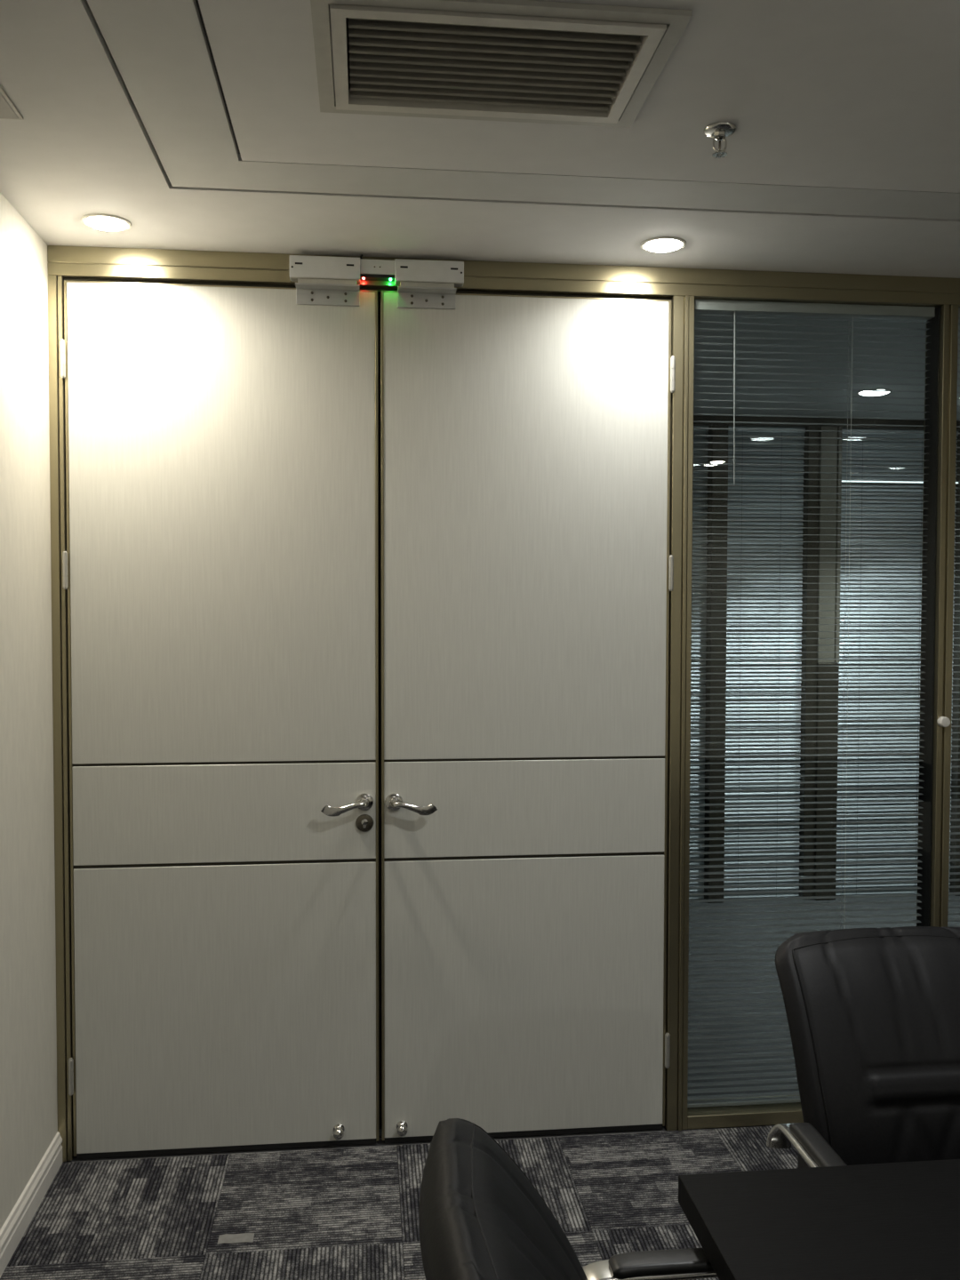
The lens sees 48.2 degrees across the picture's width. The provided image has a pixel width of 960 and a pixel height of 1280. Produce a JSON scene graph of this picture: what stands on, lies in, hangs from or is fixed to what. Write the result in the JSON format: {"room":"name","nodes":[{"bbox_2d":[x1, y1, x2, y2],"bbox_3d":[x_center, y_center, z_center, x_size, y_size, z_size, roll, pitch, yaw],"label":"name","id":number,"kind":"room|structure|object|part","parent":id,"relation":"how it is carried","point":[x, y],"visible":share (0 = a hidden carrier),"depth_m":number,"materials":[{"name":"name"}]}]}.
{"room":"meeting room","nodes":[
{"label":"meeting room","id":0,"kind":"room"},
{"bbox_2d":[0,192,57,1230],"bbox_3d":[-1.050,0.243,0.594,0.150,2.784,5.300,0,2,-6],"label":"wall","id":1,"kind":"structure","parent":0,"point":[28,1095],"depth_m":2.86,"materials":[{"name":"paint"}]},
{"bbox_2d":[0,1131,63,1277],"bbox_3d":[-0.966,1.589,0.597,0.013,0.094,5.196,0,2,-6],"label":"baseboard","id":2,"kind":"structure","parent":1,"relation":"attached to","point":[12,1232],"depth_m":2.87,"materials":[{"name":"white paint"}]},
{"bbox_2d":[48,274,73,1161],"bbox_3d":[-1.234,0.246,3.185,0.038,2.600,0.112,0,2,-6],"label":"trim","id":3,"kind":"structure","parent":1,"relation":"attached to","point":[55,284],"depth_m":3.13,"materials":[{"name":"beige metal"}]},
{"bbox_2d":[59,278,381,1159],"bbox_3d":[-0.753,0.244,3.188,0.931,2.600,0.120,0,2,-6],"label":"door","id":4,"kind":"structure","parent":3,"relation":"attached to","point":[221,561],"depth_m":3.19,"materials":[{"name":"laminate"}]},
{"bbox_3d":[-0.758,-0.337,3.194,0.888,1.401,0.044,0,2,-6],"label":"panel","id":5,"kind":"part","parent":4,"relation":"part of","materials":[{"name":"laminate"}]},
{"bbox_3d":[-0.759,0.517,3.223,0.888,0.293,0.044,0,2,-6],"label":"panel","id":6,"kind":"part","parent":4,"relation":"part of","materials":[{"name":"laminate"}]},
{"bbox_3d":[-0.760,1.101,3.243,0.888,0.854,0.044,0,2,-6],"label":"panel","id":7,"kind":"part","parent":4,"relation":"part of","materials":[{"name":"laminate"}]},
{"bbox_3d":[-0.447,-1.048,3.145,0.170,0.014,0.028,0,2,-6],"label":"armature plate","id":8,"kind":"part","parent":4,"relation":"part of","materials":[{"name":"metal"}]},
{"bbox_3d":[-0.405,0.502,3.202,0.139,0.044,0.054,0,2,-6],"label":"lever","id":9,"kind":"part","parent":4,"relation":"part of","materials":[{"name":"silver metal"}]},
{"bbox_3d":[-0.349,0.490,3.238,0.054,0.054,0.013,0,2,-6],"label":"handle","id":10,"kind":"part","parent":4,"relation":"part of","materials":[{"name":"silver metal"}]},
{"bbox_2d":[0,0,959,465],"bbox_3d":[1.521,-1.178,3.011,8.000,0.100,9.950,0,2,-6],"label":"ceiling","id":11,"kind":"structure","parent":0,"point":[197,124],"depth_m":2.49,"materials":[{"name":"paint"}]},
{"bbox_2d":[0,84,23,119],"bbox_3d":[-1.028,-1.096,2.057,0.167,0.008,0.408,0,2,-6],"label":"ceiling panel","id":12,"kind":"object","parent":11,"relation":"attached to","point":[8,110],"visible":1,"depth_m":2.22,"materials":[{"name":"grey paint"}]},
{"bbox_3d":[-1.027,-1.096,2.058,0.153,0.008,0.395,0,2,-6],"label":"plate","id":13,"kind":"part","parent":12,"relation":"part of","materials":[{"name":"white paint"}]},
{"bbox_2d":[80,213,131,231],"bbox_3d":[-1.009,-1.121,2.896,0.130,0.014,0.130,0,2,-6],"label":"recessed light","id":14,"kind":"object","parent":11,"relation":"in","point":[99,221],"visible":1,"depth_m":2.87,"materials":[{"name":"white paint"}]},
{"bbox_2d":[310,0,691,127],"bbox_3d":[0.018,-1.145,2.038,0.655,0.126,0.439,0,2,-6],"label":"ceiling vent","id":15,"kind":"object","parent":11,"relation":"in","point":[503,60],"visible":1,"depth_m":2.01,"materials":[{"name":"grey metal"}]},
{"bbox_2d":[640,236,686,253],"bbox_3d":[0.524,-1.125,3.065,0.130,0.014,0.130,0,2,-6],"label":"recessed light","id":16,"kind":"object","parent":11,"relation":"in","point":[660,244],"visible":1,"depth_m":3.04,"materials":[{"name":"white paint"}]},
{"bbox_2d":[703,121,736,158],"bbox_3d":[0.519,-1.078,2.321,0.070,0.055,0.070,0,2,-6],"label":"sprinkler","id":17,"kind":"object","parent":11,"relation":"attached to","point":[719,131],"visible":1,"depth_m":2.31,"materials":[{"name":"silver metal"}]},
{"bbox_3d":[0.519,-1.072,2.321,0.006,0.024,0.005,0,2,-6],"label":"glass bulb","id":18,"kind":"part","parent":17,"relation":"part of","materials":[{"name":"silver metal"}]},
{"bbox_2d":[856,388,891,396],"bbox_3d":[1.911,-1.195,5.190,0.164,0.014,0.164,0,2,-6],"label":"recessed light","id":19,"kind":"object","parent":11,"relation":"in","point":[860,393],"visible":0.88,"depth_m":5.17,"materials":[{"name":"white paint"}]},
{"bbox_2d":[0,892,959,1279],"bbox_3d":[1.525,1.617,3.026,7.800,0.120,10.112,0,2,-6],"label":"floor","id":20,"kind":"structure","parent":0,"point":[340,1212],"depth_m":3.01,"materials":[{"name":"carpet"}]},
{"bbox_2d":[217,1232,254,1244],"bbox_3d":[-0.636,1.559,2.792,0.090,0.003,0.040,0,2,-6],"label":"paper slip","id":21,"kind":"object","parent":20,"relation":"on","point":[248,1237],"visible":1,"depth_m":2.79,"materials":[{"name":"white paper"}]},
{"bbox_2d":[418,1118,717,1279],"bbox_3d":[0.209,1.127,1.283,0.593,0.973,0.668,0,2,-6],"label":"office chair","id":22,"kind":"object","parent":20,"relation":"on","point":[481,1217],"visible":0.88,"depth_m":1.30,"materials":[{"name":"leather"}]},
{"bbox_3d":[0.074,0.905,1.261,0.290,0.529,0.520,0,2,-6],"label":"backrest","id":23,"kind":"part","parent":22,"relation":"part of","materials":[{"name":"black leather"}]},
{"bbox_3d":[0.298,1.080,1.541,0.326,0.311,0.172,0,2,-6],"label":"armrest","id":24,"kind":"part","parent":22,"relation":"part of","materials":[{"name":"metal"}]},
{"bbox_2d":[678,1159,959,1279],"bbox_3d":[1.715,1.242,1.281,2.693,0.750,1.166,0,2,-6],"label":"meeting table","id":25,"kind":"object","parent":20,"relation":"on","point":[888,1220],"visible":1,"depth_m":1.58,"materials":[{"name":"black wood"}]},
{"bbox_2d":[766,926,959,1167],"bbox_3d":[0.884,1.102,2.051,0.668,0.973,0.593,0,2,-6],"label":"office chair","id":26,"kind":"object","parent":20,"relation":"on","point":[873,1014],"visible":0.79,"depth_m":2.11,"materials":[{"name":"black leather"}]},
{"bbox_3d":[0.650,1.068,1.907,0.172,0.311,0.326,0,2,-6],"label":"armrest","id":27,"kind":"part","parent":26,"relation":"part of","materials":[{"name":"metal"}]},
{"bbox_2d":[691,465,923,703],"bbox_3d":[1.228,0.120,5.766,8.000,2.684,4.500,0,2,-6],"label":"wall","id":28,"kind":"structure","parent":0,"point":[728,466],"depth_m":8.03,"materials":[{"name":"paint"}]},
{"bbox_2d":[289,254,463,287],"bbox_3d":[-0.303,-1.097,3.161,0.509,0.083,0.043,0,2,-6],"label":"lock","id":29,"kind":"object","parent":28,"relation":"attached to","point":[398,270],"visible":0.98,"depth_m":3.15,"materials":[{"name":"grey metal"}]},
{"bbox_3d":[-0.454,-1.056,3.146,0.196,0.002,0.038,0,2,-6],"label":"plate","id":30,"kind":"part","parent":29,"relation":"part of","materials":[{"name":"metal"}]},
{"bbox_3d":[-0.151,-1.056,3.179,0.195,0.002,0.038,0,2,-6],"label":"plate","id":31,"kind":"part","parent":29,"relation":"part of","materials":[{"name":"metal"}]},
{"bbox_2d":[47,245,959,308],"bbox_3d":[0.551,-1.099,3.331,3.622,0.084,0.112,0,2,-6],"label":"trim","id":32,"kind":"structure","parent":28,"relation":"attached to","point":[63,260],"depth_m":3.25,"materials":[{"name":"beige metal"}]},
{"bbox_2d":[380,281,675,1143],"bbox_3d":[0.150,0.243,3.280,0.899,2.600,0.110,0,2,-6],"label":"door","id":33,"kind":"structure","parent":28,"relation":"in","point":[527,570],"depth_m":3.29,"materials":[{"name":"laminate"}]},
{"bbox_3d":[-0.260,0.492,3.247,0.054,0.054,0.013,0,2,-6],"label":"handle","id":34,"kind":"part","parent":33,"relation":"part of","materials":[{"name":"silver metal"}]},
{"bbox_3d":[-0.198,0.503,3.224,0.139,0.044,0.054,0,2,-6],"label":"lever","id":35,"kind":"part","parent":33,"relation":"part of","materials":[{"name":"silver metal"}]},
{"bbox_3d":[-0.157,-1.048,3.176,0.158,0.014,0.028,0,2,-6],"label":"armature plate","id":36,"kind":"part","parent":33,"relation":"part of","materials":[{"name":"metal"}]},
{"bbox_3d":[0.141,0.516,3.320,0.873,0.293,0.044,0,2,-6],"label":"panel","id":37,"kind":"part","parent":33,"relation":"part of","materials":[{"name":"laminate"}]},
{"bbox_3d":[0.140,1.099,3.340,0.873,0.854,0.044,0,2,-6],"label":"panel","id":38,"kind":"part","parent":33,"relation":"part of","materials":[{"name":"laminate"}]},
{"bbox_3d":[0.142,-0.339,3.291,0.873,1.401,0.044,0,2,-6],"label":"panel","id":39,"kind":"part","parent":33,"relation":"part of","materials":[{"name":"laminate"}]},
{"bbox_2d":[664,295,694,1130],"bbox_3d":[0.618,0.242,3.381,0.065,2.600,0.117,0,2,-6],"label":"trim","id":40,"kind":"structure","parent":28,"relation":"attached to","point":[682,308],"depth_m":3.33,"materials":[{"name":"beige metal"}]},
{"bbox_2d":[704,424,728,903],"bbox_3d":[1.305,0.139,5.951,0.090,2.634,0.110,0,2,-6],"label":"trim","id":41,"kind":"structure","parent":28,"relation":"attached to","point":[711,517],"depth_m":5.90,"materials":[{"name":"brown metal"}]},
{"bbox_2d":[687,1095,803,1129],"bbox_3d":[1.472,1.519,3.521,1.659,0.042,0.110,0,2,-6],"label":"trim","id":42,"kind":"structure","parent":28,"relation":"attached to","point":[721,1116],"depth_m":3.41,"materials":[{"name":"beige metal"}]},
{"bbox_2d":[798,426,819,899],"bbox_3d":[1.839,0.138,6.013,0.064,2.634,0.100,0,2,-6],"label":"trim","id":43,"kind":"structure","parent":28,"relation":"attached to","point":[808,434],"depth_m":5.97,"materials":[{"name":"brown metal"}]},
{"bbox_2d":[687,299,935,1107],"bbox_3d":[1.048,0.219,3.422,0.783,2.551,0.048,0,2,-6],"label":"blind","id":44,"kind":"object","parent":28,"relation":"attached to","point":[734,308],"visible":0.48,"depth_m":3.43,"materials":[{"name":"metal"}]},
{"bbox_3d":[0.795,-0.767,3.351,0.008,0.555,0.004,0,2,-6],"label":"lift cord","id":45,"kind":"part","parent":44,"relation":"part of","materials":[{"name":"metal"}]},
{"bbox_3d":[1.045,1.488,3.476,0.782,0.012,0.024,0,2,-6],"label":"rail","id":46,"kind":"part","parent":44,"relation":"part of","materials":[{"name":"grey metal"}]},
{"bbox_3d":[1.050,-1.040,3.379,0.782,0.031,0.048,0,2,-6],"label":"head rail","id":47,"kind":"part","parent":44,"relation":"part of","materials":[{"name":"metal"}]},
{"bbox_3d":[1.175,0.228,3.446,0.001,2.520,0.028,0,2,-6],"label":"ladder cord","id":48,"kind":"part","parent":44,"relation":"part of","materials":[{"name":"white fabric"}]},
{"bbox_2d":[814,663,839,900],"bbox_3d":[1.929,0.790,6.036,0.119,1.328,0.120,0,2,-6],"label":"trim","id":49,"kind":"structure","parent":28,"relation":"attached to","point":[820,683],"depth_m":5.97,"materials":[{"name":"brown metal"}]},
{"bbox_2d":[693,415,959,431],"bbox_3d":[1.211,-1.202,5.895,7.800,0.050,0.110,0,2,-6],"label":"trim","id":50,"kind":"structure","parent":28,"relation":"attached to","point":[700,418],"depth_m":5.91,"materials":[{"name":"brown metal"}]},
{"bbox_2d":[688,425,708,899],"bbox_3d":[0.986,0.136,5.921,0.540,2.623,0.029,0,2,-6],"label":"blind","id":51,"kind":"object","parent":50,"relation":"hanging from","point":[698,568],"visible":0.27,"depth_m":5.94,"materials":[{"name":"silver metal"}]},
{"bbox_3d":[0.988,-1.162,5.877,0.540,0.026,0.028,0,2,-6],"label":"head rail","id":52,"kind":"part","parent":51,"relation":"part of","materials":[{"name":"silver metal"}]},
{"bbox_2d":[723,426,805,897],"bbox_3d":[1.578,0.134,5.985,0.448,2.623,0.029,0,2,-6],"label":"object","id":53,"kind":"object","parent":50,"relation":"hanging from","point":[781,548],"visible":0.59,"depth_m":5.98,"materials":[{"name":"silver metal"}]},
{"bbox_3d":[1.557,0.146,5.969,0.226,2.600,0.001,0,2,-6],"label":"ladder cord","id":54,"kind":"part","parent":53,"relation":"part of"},
{"bbox_3d":[1.581,-1.163,5.941,0.448,0.026,0.028,0,2,-6],"label":"head rail","id":55,"kind":"part","parent":53,"relation":"part of","materials":[{"name":"silver metal"}]},
{"bbox_2d":[835,429,958,895],"bbox_3d":[2.344,0.133,6.067,0.703,2.623,0.029,0,2,-6],"label":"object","id":56,"kind":"object","parent":50,"relation":"hanging from","point":[888,550],"visible":0.48,"depth_m":6.06,"materials":[{"name":"silver metal"}]},
{"bbox_3d":[2.311,0.144,6.050,0.353,2.600,0.001,0,2,-6],"label":"ladder cord","id":57,"kind":"part","parent":56,"relation":"part of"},
{"bbox_3d":[2.347,-1.165,6.023,0.703,0.026,0.028,0,2,-6],"label":"head rail","id":58,"kind":"part","parent":56,"relation":"part of","materials":[{"name":"silver metal"}]},
{"bbox_2d":[816,426,842,663],"bbox_3d":[1.932,-0.527,5.988,0.119,1.304,0.125,0,2,-6],"label":"trim","id":59,"kind":"structure","parent":28,"relation":"attached to","point":[829,562],"depth_m":5.94,"materials":[{"name":"beige metal"}]},
{"bbox_2d":[841,479,958,484],"bbox_3d":[2.348,-0.888,6.012,0.704,0.016,0.009,0,2,-6],"label":"light strip","id":60,"kind":"object","parent":28,"relation":"attached to","point":[892,482],"visible":0.53,"depth_m":6.00,"materials":[{"name":"white plastic"}]},
{"bbox_2d":[841,480,958,483],"bbox_3d":[2.349,-0.888,6.010,0.704,0.012,0.005,0,2,-6],"label":"diffuser","id":61,"kind":"object","parent":60,"relation":"attached to","point":[892,482],"depth_m":6.00,"materials":[{"name":"white plastic"}]},
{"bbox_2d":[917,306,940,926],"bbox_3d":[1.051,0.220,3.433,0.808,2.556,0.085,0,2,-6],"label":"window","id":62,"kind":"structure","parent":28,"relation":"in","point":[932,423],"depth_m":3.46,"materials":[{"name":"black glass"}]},
{"bbox_2d":[916,304,958,927],"bbox_3d":[1.477,0.241,3.476,0.048,2.600,0.112,0,2,-6],"label":"trim","id":63,"kind":"structure","parent":28,"relation":"attached to","point":[948,340],"depth_m":3.41,"materials":[{"name":"beige metal"}]},
{"bbox_2d":[936,716,950,727],"bbox_3d":[1.475,0.260,3.407,0.033,0.033,0.026,0,2,-6],"label":"handle","id":64,"kind":"object","parent":28,"relation":"attached to","point":[942,721],"visible":1,"depth_m":3.40,"materials":[{"name":"white paint"}]},
{"bbox_2d":[947,307,959,927],"bbox_3d":[1.900,0.218,3.514,0.781,2.551,0.048,0,2,-6],"label":"blind","id":65,"kind":"object","parent":28,"relation":"attached to","point":[951,793],"visible":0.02,"depth_m":3.49,"materials":[{"name":"metal"}]},
{"bbox_3d":[1.902,-1.042,3.471,0.780,0.031,0.048,0,2,-6],"label":"head rail","id":66,"kind":"part","parent":65,"relation":"part of","materials":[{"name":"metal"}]},
{"bbox_2d":[948,431,959,895],"bbox_3d":[1.746,0.138,5.998,2.280,2.634,0.110,0,2,-6],"label":"trim","id":67,"kind":"structure","parent":28,"relation":"attached to","point":[956,628],"depth_m":6.08,"materials":[{"name":"brown metal"}]}
]}

